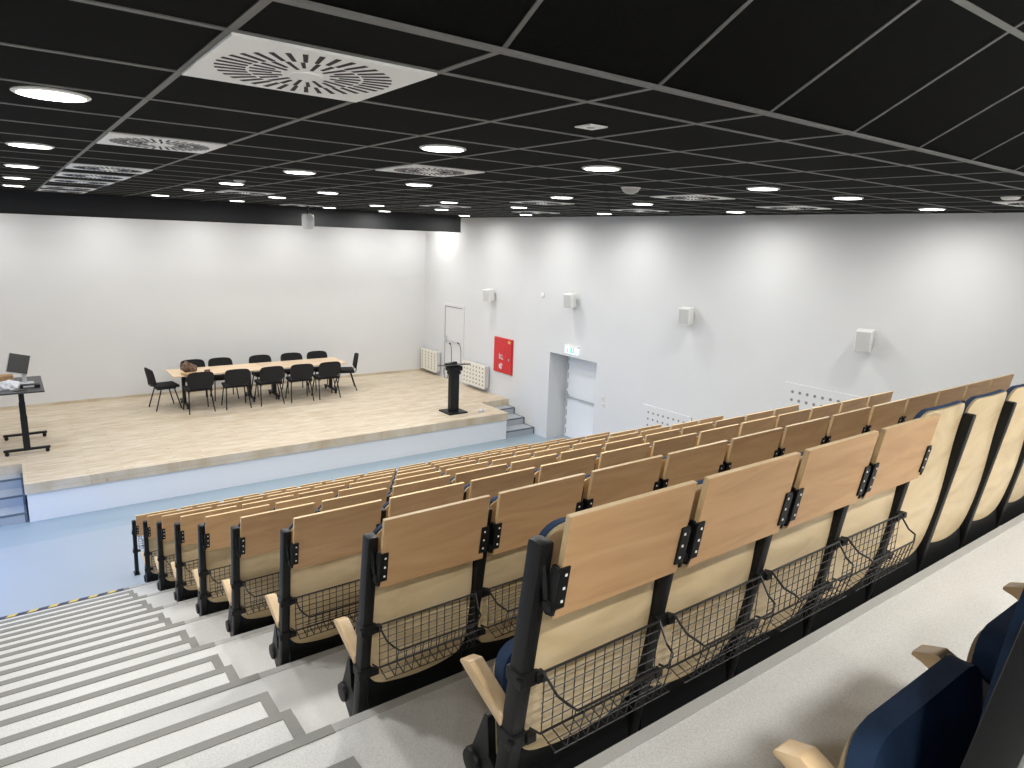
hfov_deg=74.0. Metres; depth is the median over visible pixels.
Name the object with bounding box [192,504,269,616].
seat
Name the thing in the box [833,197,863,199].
recessed light
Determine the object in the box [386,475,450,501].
seat
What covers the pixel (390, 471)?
seat
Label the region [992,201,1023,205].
ceiling vent
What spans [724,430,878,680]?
seat
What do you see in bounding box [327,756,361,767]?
step
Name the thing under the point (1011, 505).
seat
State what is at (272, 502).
seat
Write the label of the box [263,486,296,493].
desk unit
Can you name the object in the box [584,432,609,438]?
seat
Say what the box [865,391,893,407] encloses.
seat
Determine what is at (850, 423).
seat
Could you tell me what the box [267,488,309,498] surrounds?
seat
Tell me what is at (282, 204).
ceiling vent
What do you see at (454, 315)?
door
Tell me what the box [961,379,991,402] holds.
seat
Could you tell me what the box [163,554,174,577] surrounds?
basket
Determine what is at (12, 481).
step
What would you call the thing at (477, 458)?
seat
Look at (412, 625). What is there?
basket
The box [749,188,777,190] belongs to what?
diffuser
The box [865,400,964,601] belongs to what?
seat
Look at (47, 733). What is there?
step
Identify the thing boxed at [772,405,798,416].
seat
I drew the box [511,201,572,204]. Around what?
ceiling vent
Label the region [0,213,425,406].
wall
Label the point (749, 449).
seat
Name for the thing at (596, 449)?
seat
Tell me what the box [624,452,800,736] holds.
seat
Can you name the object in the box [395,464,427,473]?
seat
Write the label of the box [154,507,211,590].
seat
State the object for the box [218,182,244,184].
recessed light
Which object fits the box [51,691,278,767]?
step
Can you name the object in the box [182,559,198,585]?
basket
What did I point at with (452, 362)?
control box
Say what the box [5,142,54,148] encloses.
recessed light
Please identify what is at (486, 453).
seat
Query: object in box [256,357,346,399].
conference table
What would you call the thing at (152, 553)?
basket
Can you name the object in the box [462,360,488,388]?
radiator
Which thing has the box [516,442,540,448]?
seat
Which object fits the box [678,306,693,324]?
wall speaker
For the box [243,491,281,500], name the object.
seat
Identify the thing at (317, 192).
recessed light
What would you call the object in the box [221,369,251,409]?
chair
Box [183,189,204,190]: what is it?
recessed light
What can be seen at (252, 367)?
conference table
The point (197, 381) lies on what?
chair
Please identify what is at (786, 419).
seat
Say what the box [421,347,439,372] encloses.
radiator
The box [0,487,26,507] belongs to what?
step
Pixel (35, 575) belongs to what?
floor
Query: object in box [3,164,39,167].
recessed light
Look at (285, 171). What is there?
recessed light
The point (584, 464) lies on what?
seat
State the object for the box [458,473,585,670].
seat
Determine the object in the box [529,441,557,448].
seat
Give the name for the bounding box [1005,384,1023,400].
backrest cushion
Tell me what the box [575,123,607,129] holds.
ceiling sensor
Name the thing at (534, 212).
ceiling vent
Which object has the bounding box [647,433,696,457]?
seat
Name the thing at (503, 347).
cabinet
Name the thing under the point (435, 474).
seat
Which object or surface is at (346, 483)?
seat
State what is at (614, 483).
seat
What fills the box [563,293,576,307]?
wall speaker
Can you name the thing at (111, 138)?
ceiling vent
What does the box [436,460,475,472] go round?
seat
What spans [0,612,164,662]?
step
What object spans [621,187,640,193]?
smoke detector
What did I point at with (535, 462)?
seat
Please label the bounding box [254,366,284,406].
chair
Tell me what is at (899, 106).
ceiling
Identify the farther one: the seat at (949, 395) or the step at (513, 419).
the step at (513, 419)
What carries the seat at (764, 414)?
on the tier at (209, 628)
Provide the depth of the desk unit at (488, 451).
10.86 m
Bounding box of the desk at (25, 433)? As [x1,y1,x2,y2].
[0,376,50,456]
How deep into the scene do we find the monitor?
10.77 m
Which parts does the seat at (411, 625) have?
armrest, post, hinge plate, backrest, hinge plate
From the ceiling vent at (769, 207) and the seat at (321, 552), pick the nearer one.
the seat at (321, 552)
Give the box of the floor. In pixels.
[0,434,571,616]
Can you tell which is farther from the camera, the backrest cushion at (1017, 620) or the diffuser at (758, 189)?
the diffuser at (758, 189)
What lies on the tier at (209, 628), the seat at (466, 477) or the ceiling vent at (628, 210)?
the seat at (466, 477)
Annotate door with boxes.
[443,303,464,382]
[564,356,596,437]
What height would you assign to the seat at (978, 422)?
1.131 m
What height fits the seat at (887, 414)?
1.147 m
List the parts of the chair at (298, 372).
seat, backrest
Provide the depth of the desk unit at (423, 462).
10.01 m
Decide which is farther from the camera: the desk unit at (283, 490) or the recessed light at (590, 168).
the desk unit at (283, 490)
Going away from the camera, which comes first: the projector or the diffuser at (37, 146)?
the diffuser at (37, 146)
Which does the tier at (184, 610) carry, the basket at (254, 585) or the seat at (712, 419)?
the seat at (712, 419)
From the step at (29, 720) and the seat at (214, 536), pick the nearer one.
the step at (29, 720)
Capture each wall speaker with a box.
[483,289,494,301]
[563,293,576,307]
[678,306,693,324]
[854,328,874,352]
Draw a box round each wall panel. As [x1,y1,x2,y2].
[641,404,691,427]
[782,382,860,410]
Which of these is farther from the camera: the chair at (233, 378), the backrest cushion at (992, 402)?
the chair at (233, 378)
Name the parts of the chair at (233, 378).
seat, backrest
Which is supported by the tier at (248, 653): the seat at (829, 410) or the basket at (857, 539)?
the seat at (829, 410)
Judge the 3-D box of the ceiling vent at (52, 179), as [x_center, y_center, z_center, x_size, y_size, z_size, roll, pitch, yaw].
[-4.905,-2.301,7.745,0.592,0.014,0.592,-7,15,-36]
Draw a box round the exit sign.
[564,344,579,354]
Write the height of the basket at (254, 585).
0.195 m
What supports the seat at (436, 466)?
on the tier at (150, 587)
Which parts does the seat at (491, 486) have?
backrest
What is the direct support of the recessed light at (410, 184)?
in the ceiling
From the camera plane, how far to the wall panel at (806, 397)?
9.54 m
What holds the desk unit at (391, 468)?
on the floor
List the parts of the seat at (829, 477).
post, backrest, hinge plate, hinge plate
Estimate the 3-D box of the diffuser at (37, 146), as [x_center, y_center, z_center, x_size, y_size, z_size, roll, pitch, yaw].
[-3.050,-1.508,4.302,0.224,0.010,0.224,-7,15,-36]
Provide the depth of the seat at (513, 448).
9.78 m
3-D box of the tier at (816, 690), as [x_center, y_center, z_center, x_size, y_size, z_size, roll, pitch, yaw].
[1.482,2.324,2.565,12.951,2.682,0.935,-7,15,-36]
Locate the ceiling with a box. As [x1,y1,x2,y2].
[0,0,1023,217]
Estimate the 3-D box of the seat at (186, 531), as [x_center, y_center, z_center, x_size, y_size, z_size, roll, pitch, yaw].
[-2.646,1.584,5.893,0.529,1.147,0.392,-7,15,-36]
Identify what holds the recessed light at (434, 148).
in the ceiling
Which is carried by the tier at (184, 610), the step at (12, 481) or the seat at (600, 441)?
the seat at (600, 441)
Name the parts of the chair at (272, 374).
seat, backrest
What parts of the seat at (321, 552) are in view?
armrest, post, hinge plate, backrest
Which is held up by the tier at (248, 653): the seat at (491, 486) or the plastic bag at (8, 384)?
the seat at (491, 486)
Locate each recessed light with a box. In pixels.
[2,176,30,179]
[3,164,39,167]
[3,184,24,186]
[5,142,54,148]
[10,86,91,102]
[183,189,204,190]
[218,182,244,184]
[283,170,315,174]
[317,192,338,193]
[405,183,432,185]
[419,145,465,152]
[550,196,572,198]
[582,166,620,170]
[632,203,652,204]
[726,211,744,212]
[746,187,779,190]
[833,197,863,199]
[918,208,945,209]
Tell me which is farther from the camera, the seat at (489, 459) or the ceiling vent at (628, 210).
the ceiling vent at (628, 210)
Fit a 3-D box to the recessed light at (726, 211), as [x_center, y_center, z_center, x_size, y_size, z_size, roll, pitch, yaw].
[3.011,-2.314,9.141,0.260,0.012,0.260,-7,15,-36]
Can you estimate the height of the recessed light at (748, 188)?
0.012 m
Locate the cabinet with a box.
[493,336,513,375]
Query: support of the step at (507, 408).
on the floor
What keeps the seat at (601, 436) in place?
on the tier at (165, 597)
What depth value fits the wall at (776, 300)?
10.54 m
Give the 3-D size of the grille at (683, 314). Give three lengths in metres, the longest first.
0.244 x 0.166 x 0.006 m
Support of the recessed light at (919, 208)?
in the ceiling
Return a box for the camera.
[20,383,40,388]
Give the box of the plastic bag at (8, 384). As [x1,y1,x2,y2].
[0,380,20,389]
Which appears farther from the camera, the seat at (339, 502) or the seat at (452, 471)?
the seat at (452, 471)
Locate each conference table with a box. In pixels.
[165,363,262,408]
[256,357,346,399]
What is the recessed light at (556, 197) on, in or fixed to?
in the ceiling
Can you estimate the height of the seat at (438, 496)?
1.147 m
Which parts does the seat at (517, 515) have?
post, hinge plate, backrest, hinge plate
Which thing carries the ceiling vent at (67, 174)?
in the ceiling
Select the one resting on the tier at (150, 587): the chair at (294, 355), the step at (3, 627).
the step at (3, 627)
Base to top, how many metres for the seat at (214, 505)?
1.147 m
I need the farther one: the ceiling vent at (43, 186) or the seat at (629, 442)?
the ceiling vent at (43, 186)
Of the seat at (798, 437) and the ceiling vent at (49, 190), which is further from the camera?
the ceiling vent at (49, 190)
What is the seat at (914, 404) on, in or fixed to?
on the tier at (308, 686)
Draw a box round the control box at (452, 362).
[444,361,456,364]
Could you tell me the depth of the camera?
10.60 m
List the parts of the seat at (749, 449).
backrest, hinge plate, hinge plate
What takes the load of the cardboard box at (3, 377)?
on the desk at (25, 433)
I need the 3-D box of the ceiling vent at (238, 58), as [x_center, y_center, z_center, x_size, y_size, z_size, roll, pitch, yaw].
[-0.638,-0.957,2.103,0.592,0.014,0.592,-7,15,-36]
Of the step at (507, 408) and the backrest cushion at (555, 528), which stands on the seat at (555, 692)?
the backrest cushion at (555, 528)
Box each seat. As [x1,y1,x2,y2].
[141,507,192,582]
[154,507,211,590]
[170,506,236,601]
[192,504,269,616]
[197,499,238,509]
[217,497,262,509]
[222,502,314,636]
[242,495,293,509]
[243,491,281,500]
[265,499,381,666]
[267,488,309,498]
[270,492,332,510]
[286,483,322,491]
[296,485,344,498]
[313,480,353,490]
[315,488,386,512]
[326,476,359,484]
[333,481,389,497]
[334,495,490,716]
[347,476,391,488]
[355,472,393,482]
[363,470,394,477]
[381,482,464,522]
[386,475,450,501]
[390,470,441,489]
[392,467,435,482]
[394,465,430,477]
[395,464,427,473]
[430,458,458,467]
[432,459,465,469]
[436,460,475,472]
[441,461,488,478]
[450,463,506,485]
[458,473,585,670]
[459,452,487,460]
[460,480,696,767]
[463,467,534,499]
[467,453,498,461]
[475,453,512,463]
[488,453,530,466]
[489,447,514,453]
[499,447,528,454]
[506,453,556,472]
[512,446,546,455]
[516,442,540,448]
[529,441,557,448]
[531,445,569,457]
[533,454,596,483]
[542,438,565,443]
[546,440,578,449]
[556,444,601,461]
[557,436,583,443]
[569,438,605,450]
[578,435,607,442]
[581,455,662,509]
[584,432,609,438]
[594,443,649,469]
[601,436,642,451]
[605,432,638,442]
[607,429,635,439]
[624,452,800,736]
[635,424,661,432]
[638,426,668,437]
[642,429,679,443]
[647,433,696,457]
[658,440,727,488]
[668,420,696,430]
[679,422,713,435]
[694,424,738,446]
[697,415,723,424]
[712,415,744,428]
[723,427,782,471]
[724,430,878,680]
[736,416,776,436]
[743,410,772,421]
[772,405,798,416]
[773,409,809,428]
[773,588,1023,767]
[778,416,829,456]
[802,413,940,637]
[807,402,840,420]
[825,407,870,443]
[838,396,867,413]
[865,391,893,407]
[865,399,906,432]
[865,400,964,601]
[901,391,937,422]
[912,600,1018,709]
[916,389,1006,573]
[933,385,966,406]
[959,384,1023,548]
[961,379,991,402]
[987,374,1013,392]
[996,441,1023,527]
[1003,582,1023,599]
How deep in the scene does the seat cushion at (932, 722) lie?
1.12 m
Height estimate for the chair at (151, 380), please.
0.832 m
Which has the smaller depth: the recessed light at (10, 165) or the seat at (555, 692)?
the seat at (555, 692)
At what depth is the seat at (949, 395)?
5.00 m
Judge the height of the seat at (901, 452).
1.147 m
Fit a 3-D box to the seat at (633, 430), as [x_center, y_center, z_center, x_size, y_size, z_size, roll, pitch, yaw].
[1.257,1.123,8.735,0.529,1.147,0.392,-7,15,-36]
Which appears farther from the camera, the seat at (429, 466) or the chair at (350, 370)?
the chair at (350, 370)
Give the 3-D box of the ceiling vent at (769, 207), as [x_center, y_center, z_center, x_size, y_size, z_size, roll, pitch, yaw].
[3.250,-2.032,7.852,0.592,0.014,0.592,-7,15,-36]
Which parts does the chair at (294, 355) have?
backrest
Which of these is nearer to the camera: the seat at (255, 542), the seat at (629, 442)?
the seat at (255, 542)
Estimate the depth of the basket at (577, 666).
1.81 m
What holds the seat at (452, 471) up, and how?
on the tier at (184, 610)
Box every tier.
[0,580,158,621]
[0,588,176,635]
[0,597,198,654]
[0,609,230,680]
[0,624,275,720]
[0,644,349,767]
[223,658,495,767]
[575,513,1023,767]
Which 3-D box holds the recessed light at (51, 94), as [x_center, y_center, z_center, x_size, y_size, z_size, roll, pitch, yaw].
[-1.752,-1.099,2.586,0.260,0.012,0.260,-7,15,-36]
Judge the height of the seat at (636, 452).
1.147 m
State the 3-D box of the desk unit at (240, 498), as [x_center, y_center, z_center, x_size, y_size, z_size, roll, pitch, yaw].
[-3.513,1.794,8.771,0.526,0.803,0.270,-7,15,-36]
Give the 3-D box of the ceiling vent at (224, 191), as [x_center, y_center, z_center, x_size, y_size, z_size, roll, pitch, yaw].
[-3.457,-2.472,8.800,0.592,0.014,0.592,-7,15,-36]
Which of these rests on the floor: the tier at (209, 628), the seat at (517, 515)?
the tier at (209, 628)
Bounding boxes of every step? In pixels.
[0,473,25,496]
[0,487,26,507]
[0,504,27,526]
[0,590,133,625]
[0,593,137,630]
[0,600,147,641]
[0,603,152,647]
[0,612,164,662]
[0,617,171,670]
[0,629,188,692]
[0,636,198,704]
[0,654,224,738]
[0,664,239,758]
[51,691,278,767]
[133,708,305,767]
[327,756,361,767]
[494,405,514,413]
[506,413,524,425]
[506,423,533,437]
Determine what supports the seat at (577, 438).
on the tier at (150, 587)
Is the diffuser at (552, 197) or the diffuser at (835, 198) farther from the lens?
the diffuser at (552, 197)
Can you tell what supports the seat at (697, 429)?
on the tier at (209, 628)
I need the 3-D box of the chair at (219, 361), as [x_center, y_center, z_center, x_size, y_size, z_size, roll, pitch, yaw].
[-6.182,-0.116,14.547,0.495,0.832,0.553,-6,14,-34]
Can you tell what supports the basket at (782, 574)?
on the seat at (829, 477)
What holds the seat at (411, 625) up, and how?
on the tier at (308, 686)
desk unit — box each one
[131,508,176,575]
[181,500,219,509]
[223,493,258,501]
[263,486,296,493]
[300,479,331,486]
[335,473,364,480]
[368,468,395,473]
[396,462,424,471]
[428,457,452,465]
[455,452,478,458]
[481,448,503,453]
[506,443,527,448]
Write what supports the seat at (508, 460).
on the tier at (184, 610)
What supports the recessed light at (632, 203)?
in the ceiling
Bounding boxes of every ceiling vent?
[37,189,86,193]
[41,185,95,190]
[49,178,114,184]
[56,172,130,180]
[65,163,152,173]
[96,132,226,153]
[182,32,436,101]
[217,190,274,194]
[282,204,320,206]
[375,164,484,176]
[419,205,467,207]
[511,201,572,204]
[515,211,558,213]
[612,209,668,211]
[650,194,734,200]
[758,206,829,209]
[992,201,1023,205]
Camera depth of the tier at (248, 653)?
3.85 m
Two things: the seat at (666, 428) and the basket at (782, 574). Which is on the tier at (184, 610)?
the seat at (666, 428)
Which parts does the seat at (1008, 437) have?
backrest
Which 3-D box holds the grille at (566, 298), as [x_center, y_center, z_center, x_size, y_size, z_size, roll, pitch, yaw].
[1.065,-1.597,13.113,0.166,0.244,0.006,11,20,35]
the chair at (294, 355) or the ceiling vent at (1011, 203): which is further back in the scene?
the chair at (294, 355)
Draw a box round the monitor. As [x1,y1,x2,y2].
[5,352,33,383]
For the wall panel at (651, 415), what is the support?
attached to the wall at (776, 300)
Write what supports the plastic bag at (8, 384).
on the desk at (25, 433)
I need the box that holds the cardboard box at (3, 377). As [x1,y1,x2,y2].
[0,374,13,381]
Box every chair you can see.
[144,367,181,411]
[180,359,213,400]
[183,371,215,414]
[208,357,238,400]
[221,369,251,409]
[249,354,279,396]
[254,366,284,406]
[280,352,309,393]
[285,364,313,402]
[307,351,335,390]
[311,361,340,399]
[334,353,358,390]
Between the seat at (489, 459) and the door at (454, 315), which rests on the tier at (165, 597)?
the seat at (489, 459)
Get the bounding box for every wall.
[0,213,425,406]
[425,213,1023,437]
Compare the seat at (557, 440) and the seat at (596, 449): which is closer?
the seat at (596, 449)
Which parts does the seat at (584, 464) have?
backrest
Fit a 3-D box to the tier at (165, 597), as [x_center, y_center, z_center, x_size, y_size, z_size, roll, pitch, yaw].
[-1.863,2.261,7.149,12.951,0.675,0.935,-7,15,-36]
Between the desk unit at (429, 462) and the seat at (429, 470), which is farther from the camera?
the desk unit at (429, 462)
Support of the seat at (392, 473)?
on the tier at (150, 587)
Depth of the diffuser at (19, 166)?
5.84 m
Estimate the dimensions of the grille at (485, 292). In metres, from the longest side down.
0.244 x 0.166 x 0.006 m
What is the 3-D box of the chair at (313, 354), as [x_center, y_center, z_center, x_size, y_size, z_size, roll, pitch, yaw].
[-4.446,-0.321,15.812,0.495,0.832,0.553,-7,15,-38]
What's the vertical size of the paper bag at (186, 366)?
0.241 m
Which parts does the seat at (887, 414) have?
hinge plate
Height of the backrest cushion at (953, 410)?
0.568 m
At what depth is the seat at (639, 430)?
8.75 m
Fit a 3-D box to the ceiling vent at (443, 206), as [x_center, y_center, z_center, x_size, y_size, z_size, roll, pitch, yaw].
[-1.043,-2.757,10.558,0.592,0.014,0.592,-7,15,-36]
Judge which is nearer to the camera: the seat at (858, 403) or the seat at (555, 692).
the seat at (555, 692)
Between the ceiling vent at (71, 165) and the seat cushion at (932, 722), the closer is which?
the seat cushion at (932, 722)
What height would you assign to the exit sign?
0.160 m
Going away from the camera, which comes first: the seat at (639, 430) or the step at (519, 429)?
the seat at (639, 430)
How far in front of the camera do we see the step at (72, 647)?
4.74 m
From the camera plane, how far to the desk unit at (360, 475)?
9.46 m
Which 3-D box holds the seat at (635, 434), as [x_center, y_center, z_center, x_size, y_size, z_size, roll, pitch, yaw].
[1.040,1.062,7.368,0.529,1.147,0.392,-7,15,-36]
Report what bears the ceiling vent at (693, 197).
in the ceiling
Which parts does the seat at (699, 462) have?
backrest, hinge plate, hinge plate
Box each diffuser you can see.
[6,165,35,167]
[9,144,51,148]
[16,90,85,101]
[286,172,312,174]
[407,184,429,185]
[423,147,462,152]
[552,197,571,198]
[585,167,617,170]
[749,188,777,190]
[835,198,860,199]
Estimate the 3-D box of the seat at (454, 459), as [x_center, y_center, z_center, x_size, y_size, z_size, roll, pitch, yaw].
[-1.041,1.567,9.479,0.529,1.147,0.392,-7,15,-36]
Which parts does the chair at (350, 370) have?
seat, backrest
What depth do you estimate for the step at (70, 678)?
3.94 m
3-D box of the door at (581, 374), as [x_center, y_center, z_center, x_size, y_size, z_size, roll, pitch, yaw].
[1.565,0.329,14.009,0.166,1.860,1.405,-7,15,-36]
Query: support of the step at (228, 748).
on the tier at (308, 686)
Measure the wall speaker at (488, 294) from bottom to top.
0.285 m
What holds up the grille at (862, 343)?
attached to the wall speaker at (864, 338)
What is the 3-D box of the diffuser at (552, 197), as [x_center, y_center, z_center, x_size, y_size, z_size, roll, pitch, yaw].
[0.546,-2.048,7.468,0.224,0.010,0.224,-7,15,-36]
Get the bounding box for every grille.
[483,290,488,300]
[563,295,570,307]
[678,309,688,324]
[854,332,870,351]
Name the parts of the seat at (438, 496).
post, backrest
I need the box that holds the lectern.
[438,342,469,414]
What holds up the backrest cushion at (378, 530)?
on the seat at (411, 625)
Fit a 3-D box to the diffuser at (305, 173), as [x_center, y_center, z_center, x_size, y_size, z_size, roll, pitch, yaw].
[-1.726,-1.718,5.521,0.224,0.010,0.224,-7,15,-36]
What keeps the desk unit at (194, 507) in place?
on the floor
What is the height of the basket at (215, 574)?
0.195 m
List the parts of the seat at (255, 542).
armrest, post, hinge plate, backrest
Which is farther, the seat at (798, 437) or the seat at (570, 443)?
the seat at (570, 443)
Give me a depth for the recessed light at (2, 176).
7.39 m
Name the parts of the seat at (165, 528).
armrest, post, hinge plate, backrest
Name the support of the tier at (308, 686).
on the floor
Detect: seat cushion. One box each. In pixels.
[494,638,513,746]
[845,655,982,767]
[972,600,1018,684]
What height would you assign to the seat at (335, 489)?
1.147 m
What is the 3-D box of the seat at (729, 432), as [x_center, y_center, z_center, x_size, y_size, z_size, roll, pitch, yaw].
[1.386,0.848,5.203,0.529,1.147,0.392,-7,15,-36]
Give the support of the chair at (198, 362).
on the stage
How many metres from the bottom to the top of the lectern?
1.443 m
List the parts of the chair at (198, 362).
backrest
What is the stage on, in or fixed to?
on the floor
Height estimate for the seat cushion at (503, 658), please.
0.436 m
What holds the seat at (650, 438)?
on the tier at (209, 628)
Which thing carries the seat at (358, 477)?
on the floor
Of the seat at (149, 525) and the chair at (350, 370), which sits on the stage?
the chair at (350, 370)
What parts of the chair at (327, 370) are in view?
seat, backrest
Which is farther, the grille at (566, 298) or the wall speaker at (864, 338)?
the grille at (566, 298)
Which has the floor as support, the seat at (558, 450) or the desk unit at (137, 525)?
the desk unit at (137, 525)
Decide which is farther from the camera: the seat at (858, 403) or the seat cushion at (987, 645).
the seat at (858, 403)
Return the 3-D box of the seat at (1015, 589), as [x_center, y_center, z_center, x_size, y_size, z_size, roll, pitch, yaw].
[1.483,0.562,1.690,0.492,1.131,0.343,-8,15,-39]
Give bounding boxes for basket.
[149,550,157,570]
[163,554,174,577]
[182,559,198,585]
[206,565,230,597]
[240,572,279,614]
[290,579,359,639]
[372,590,481,679]
[480,577,522,637]
[529,616,673,753]
[658,572,775,683]
[755,538,853,631]
[833,512,915,590]
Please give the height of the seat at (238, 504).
1.147 m
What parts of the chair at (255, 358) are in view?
seat, backrest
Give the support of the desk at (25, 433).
on the stage
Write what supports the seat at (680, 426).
on the tier at (184, 610)
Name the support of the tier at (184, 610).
on the floor
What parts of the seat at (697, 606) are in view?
post, hinge plate, backrest, hinge plate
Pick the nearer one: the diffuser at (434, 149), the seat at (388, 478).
the diffuser at (434, 149)
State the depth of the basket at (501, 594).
2.84 m
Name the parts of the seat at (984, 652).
armrest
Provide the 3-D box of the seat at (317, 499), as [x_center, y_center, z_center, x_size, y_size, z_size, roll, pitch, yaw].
[-1.692,1.384,5.378,0.529,1.147,0.392,-7,15,-36]
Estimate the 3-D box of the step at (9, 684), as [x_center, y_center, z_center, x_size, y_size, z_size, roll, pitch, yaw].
[-2.853,1.825,3.919,1.855,0.115,0.313,-7,15,-36]
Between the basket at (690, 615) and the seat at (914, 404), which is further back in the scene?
the seat at (914, 404)
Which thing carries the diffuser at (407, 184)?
attached to the recessed light at (410, 184)
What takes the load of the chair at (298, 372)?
on the stage
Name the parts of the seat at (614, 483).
backrest, hinge plate, hinge plate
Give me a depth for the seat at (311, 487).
8.10 m
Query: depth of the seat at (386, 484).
5.41 m
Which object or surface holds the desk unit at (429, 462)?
on the floor
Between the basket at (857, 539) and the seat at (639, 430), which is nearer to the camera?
the basket at (857, 539)
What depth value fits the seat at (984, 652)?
1.34 m
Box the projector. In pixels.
[302,206,313,228]
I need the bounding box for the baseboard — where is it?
[0,368,424,409]
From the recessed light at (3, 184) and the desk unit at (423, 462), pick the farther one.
the desk unit at (423, 462)
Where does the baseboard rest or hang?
attached to the wall at (93, 302)
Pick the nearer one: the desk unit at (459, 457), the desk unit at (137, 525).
the desk unit at (137, 525)
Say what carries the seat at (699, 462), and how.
on the tier at (308, 686)
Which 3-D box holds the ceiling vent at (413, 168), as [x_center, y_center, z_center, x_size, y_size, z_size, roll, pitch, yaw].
[-0.612,-1.576,5.039,0.592,0.014,0.592,-7,15,-36]
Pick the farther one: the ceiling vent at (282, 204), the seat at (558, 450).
the ceiling vent at (282, 204)
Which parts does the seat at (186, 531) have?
armrest, post, hinge plate, backrest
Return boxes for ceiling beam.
[0,190,461,232]
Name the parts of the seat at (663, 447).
backrest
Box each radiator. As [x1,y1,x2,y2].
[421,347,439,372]
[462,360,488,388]
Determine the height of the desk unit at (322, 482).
0.803 m
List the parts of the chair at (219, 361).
seat, backrest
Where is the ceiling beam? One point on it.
(11, 201)
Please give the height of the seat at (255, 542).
1.147 m
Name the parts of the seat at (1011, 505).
backrest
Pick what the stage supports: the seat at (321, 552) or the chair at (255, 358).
the chair at (255, 358)
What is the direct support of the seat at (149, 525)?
on the floor
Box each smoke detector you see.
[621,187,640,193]
[1000,196,1020,199]
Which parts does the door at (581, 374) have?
frame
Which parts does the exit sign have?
panel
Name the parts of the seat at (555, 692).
armrest, post, hinge plate, backrest, hinge plate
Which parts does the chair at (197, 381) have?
leg, seat, backrest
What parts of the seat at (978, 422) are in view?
post, backrest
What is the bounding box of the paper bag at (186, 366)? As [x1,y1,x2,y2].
[180,361,197,371]
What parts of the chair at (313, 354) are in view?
backrest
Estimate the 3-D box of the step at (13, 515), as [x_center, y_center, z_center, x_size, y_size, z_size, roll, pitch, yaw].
[-7.533,1.906,9.151,1.638,0.145,0.364,-7,15,-36]
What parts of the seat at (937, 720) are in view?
armrest, post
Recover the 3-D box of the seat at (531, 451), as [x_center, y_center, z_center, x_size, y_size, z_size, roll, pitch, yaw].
[0.086,1.261,7.882,0.529,1.147,0.392,-7,15,-36]
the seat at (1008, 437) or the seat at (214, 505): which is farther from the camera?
the seat at (214, 505)
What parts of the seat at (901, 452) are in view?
post, backrest, hinge plate, hinge plate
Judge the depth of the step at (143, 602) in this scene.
5.80 m
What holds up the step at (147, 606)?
on the tier at (165, 597)
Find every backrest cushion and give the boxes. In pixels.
[373,523,382,533]
[490,495,497,503]
[539,517,565,536]
[913,400,962,419]
[963,389,1004,412]
[977,588,1023,727]
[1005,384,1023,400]
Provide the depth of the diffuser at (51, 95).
2.56 m
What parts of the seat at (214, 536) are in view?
armrest, post, hinge plate, backrest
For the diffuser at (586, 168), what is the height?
0.010 m
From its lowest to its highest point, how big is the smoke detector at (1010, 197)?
0.022 m
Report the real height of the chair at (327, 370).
0.832 m
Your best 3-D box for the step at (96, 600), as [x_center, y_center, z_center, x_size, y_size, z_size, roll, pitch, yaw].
[-4.544,2.284,6.315,1.855,0.115,0.313,-7,15,-36]
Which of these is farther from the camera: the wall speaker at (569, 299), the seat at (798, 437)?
the wall speaker at (569, 299)
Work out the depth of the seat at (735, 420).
6.60 m
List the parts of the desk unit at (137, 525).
hinge plate, post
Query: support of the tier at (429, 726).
on the floor
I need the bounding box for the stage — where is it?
[0,370,507,521]
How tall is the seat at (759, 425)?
1.147 m
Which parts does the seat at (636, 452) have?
backrest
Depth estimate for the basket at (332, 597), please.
3.39 m
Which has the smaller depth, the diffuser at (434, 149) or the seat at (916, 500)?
the seat at (916, 500)
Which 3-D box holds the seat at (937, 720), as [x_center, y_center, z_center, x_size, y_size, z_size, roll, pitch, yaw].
[0.703,0.655,1.121,0.492,1.131,0.343,-8,15,-39]
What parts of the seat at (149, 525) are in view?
armrest, post, hinge plate, backrest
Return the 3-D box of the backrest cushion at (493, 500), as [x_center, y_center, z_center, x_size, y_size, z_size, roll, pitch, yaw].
[0.052,0.688,2.897,0.443,0.525,0.080,-7,15,-36]
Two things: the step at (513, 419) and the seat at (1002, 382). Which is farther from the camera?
the step at (513, 419)
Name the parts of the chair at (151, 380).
backrest, leg, frame, seat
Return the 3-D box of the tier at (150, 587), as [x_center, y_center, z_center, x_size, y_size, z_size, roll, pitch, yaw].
[-2.421,2.249,7.913,12.951,0.344,0.935,-7,15,-36]
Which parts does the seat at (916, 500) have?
post, backrest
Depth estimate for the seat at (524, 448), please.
8.71 m

